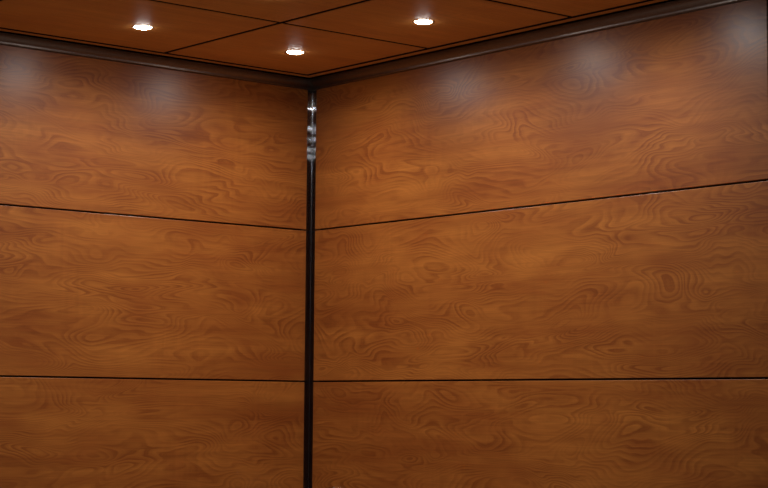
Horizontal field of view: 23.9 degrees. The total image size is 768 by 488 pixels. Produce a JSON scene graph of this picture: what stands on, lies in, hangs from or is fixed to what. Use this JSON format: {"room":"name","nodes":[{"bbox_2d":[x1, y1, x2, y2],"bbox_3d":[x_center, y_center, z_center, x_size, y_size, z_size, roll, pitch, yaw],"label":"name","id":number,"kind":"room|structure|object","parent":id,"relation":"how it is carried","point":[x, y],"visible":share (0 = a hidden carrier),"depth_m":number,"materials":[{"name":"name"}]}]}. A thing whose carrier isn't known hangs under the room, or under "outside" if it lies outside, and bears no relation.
{"room":"elevator interior","nodes":[
{"label":"elevator interior","id":0,"kind":"room"},
{"bbox_2d":[0,31,312,381],"bbox_3d":[-1.482,0.500,8.197,2.972,3.020,0.060,5,-7,-40],"label":"wall","id":1,"kind":"structure","parent":0,"point":[0,31],"depth_m":8.52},
{"bbox_2d":[0,377,303,487],"bbox_3d":[-1.488,1.240,8.073,2.825,1.285,0.020,5,-7,-40],"label":"wood wall panel","id":2,"kind":"object","parent":1,"relation":"attached to","point":[55,432],"visible":1,"depth_m":8.43,"materials":[{"name":"brown wood"}]},
{"bbox_2d":[0,205,305,380],"bbox_3d":[-1.481,0.220,8.163,2.825,0.747,0.020,5,-7,-40],"label":"wood wall panel","id":3,"kind":"object","parent":1,"relation":"attached to","point":[83,294],"visible":1,"depth_m":8.47,"materials":[{"name":"brown wood"}]},
{"bbox_2d":[0,45,307,229],"bbox_3d":[-1.475,-0.514,8.228,2.825,0.710,0.020,5,-7,-40],"label":"wood wall panel","id":4,"kind":"object","parent":1,"relation":"attached to","point":[78,133],"visible":1,"depth_m":8.52,"materials":[{"name":"brown wood"}]},
{"bbox_2d":[0,32,312,91],"bbox_3d":[-1.448,-0.891,8.241,2.908,0.052,0.082,5,-7,-40],"label":"trim","id":5,"kind":"structure","parent":1,"relation":"attached to","point":[13,40],"depth_m":8.53,"materials":[{"name":"brown wood"}]},
{"bbox_2d":[0,27,312,77],"bbox_3d":[-1.437,-0.928,8.157,2.813,0.018,0.038,5,-7,-40],"label":"trim","id":6,"kind":"structure","parent":1,"relation":"attached to","point":[1,28],"depth_m":8.45,"materials":[{"name":"brown wood"}]},
{"bbox_2d":[298,91,320,487],"bbox_3d":[-0.372,0.645,9.027,0.071,2.894,0.080,5,-7,-40],"label":"trim","id":7,"kind":"structure","parent":1,"relation":"attached to","point":[310,229],"depth_m":9.10,"materials":[{"name":"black metal"}]},
{"bbox_2d":[4,0,674,77],"bbox_3d":[-0.539,-1.058,7.172,2.912,0.076,2.912,5,-7,-40],"label":"deck","id":8,"kind":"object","parent":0,"point":[666,0],"depth_m":8.23,"materials":[{"name":"brown wood"}]},
{"bbox_2d":[0,0,277,51],"bbox_3d":[-1.158,-0.961,7.762,1.093,0.020,0.883,5,-7,-40],"label":"ceiling panel","id":9,"kind":"object","parent":8,"relation":"attached to","point":[175,26],"visible":0.93,"depth_m":7.76,"materials":[{"name":"brown wood"}]},
{"bbox_2d":[132,25,152,29],"bbox_3d":[-1.046,-0.937,7.877,0.092,0.006,0.092,5,-7,-40],"label":"recessed light","id":10,"kind":"object","parent":9,"relation":"attached to","point":[141,27],"visible":1,"depth_m":7.86,"materials":[{"name":"white"}]},
{"bbox_2d":[157,0,362,21],"bbox_3d":[-0.575,-1.018,7.069,1.093,0.020,0.888,5,-7,-40],"label":"ceiling panel","id":11,"kind":"object","parent":8,"relation":"attached to","point":[273,10],"visible":1,"depth_m":7.45,"materials":[{"name":"brown wood"}]},
{"bbox_2d":[168,21,424,73],"bbox_3d":[-0.409,-0.900,8.387,0.818,0.020,0.883,5,-7,-40],"label":"ceiling panel","id":12,"kind":"object","parent":8,"relation":"attached to","point":[267,46],"visible":0.86,"depth_m":8.33,"materials":[{"name":"brown wood"}]},
{"bbox_2d":[286,50,304,53],"bbox_3d":[-0.411,-0.885,8.407,0.092,0.006,0.092,5,-7,-40],"label":"recessed light","id":13,"kind":"object","parent":12,"relation":"attached to","point":[289,51],"visible":1,"depth_m":8.39,"materials":[{"name":"white"}]},
{"bbox_2d":[285,0,567,47],"bbox_3d":[0.174,-0.957,7.694,0.818,0.020,0.888,5,-7,-40],"label":"ceiling panel","id":14,"kind":"object","parent":8,"relation":"attached to","point":[388,20],"visible":0.9,"depth_m":7.67,"materials":[{"name":"brown wood"}]},
{"bbox_2d":[413,20,433,23],"bbox_3d":[0.167,-0.941,7.720,0.092,0.006,0.092,5,-7,-40],"label":"recessed light","id":15,"kind":"object","parent":14,"relation":"attached to","point":[415,21],"visible":1,"depth_m":7.71,"materials":[{"name":"white"}]},
{"bbox_2d":[494,0,644,15],"bbox_3d":[0.734,-1.011,7.030,0.818,0.020,0.808,5,-7,-40],"label":"ceiling panel","id":16,"kind":"object","parent":8,"relation":"attached to","point":[565,7],"visible":1,"depth_m":7.37,"materials":[{"name":"brown wood"}]},
{"bbox_2d":[320,180,767,381],"bbox_3d":[0.598,0.497,7.982,0.060,3.020,2.942,5,-7,-40],"label":"wall","id":17,"kind":"structure","parent":0,"point":[758,180],"depth_m":7.79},
{"bbox_2d":[308,0,665,76],"bbox_3d":[0.530,-0.930,7.971,0.038,0.018,2.774,5,-7,-40],"label":"trim","id":18,"kind":"structure","parent":17,"relation":"attached to","point":[646,2],"depth_m":8.02,"materials":[{"name":"brown wood"}]},
{"bbox_2d":[310,0,747,90],"bbox_3d":[0.552,-0.892,8.055,0.082,0.052,2.938,5,-7,-40],"label":"trim","id":19,"kind":"structure","parent":17,"relation":"attached to","point":[677,7],"depth_m":7.97,"materials":[{"name":"brown wood"}]},
{"bbox_2d":[312,379,767,487],"bbox_3d":[0.559,1.239,7.888,0.020,1.285,2.822,5,-7,-40],"label":"wood wall panel","id":20,"kind":"object","parent":17,"relation":"attached to","point":[712,433],"visible":1,"depth_m":7.78,"materials":[{"name":"brown wood"}]},
{"bbox_2d":[313,181,767,380],"bbox_3d":[0.566,0.219,7.978,0.020,0.747,2.822,5,-7,-40],"label":"wood wall panel","id":21,"kind":"object","parent":17,"relation":"attached to","point":[673,284],"visible":1,"depth_m":7.76,"materials":[{"name":"brown wood"}]},
{"bbox_2d":[315,0,767,228],"bbox_3d":[0.572,-0.515,8.043,0.020,0.710,2.822,5,-7,-40],"label":"wood wall panel","id":22,"kind":"object","parent":17,"relation":"attached to","point":[680,101],"visible":1,"depth_m":7.82,"materials":[{"name":"brown wood"}]}
]}

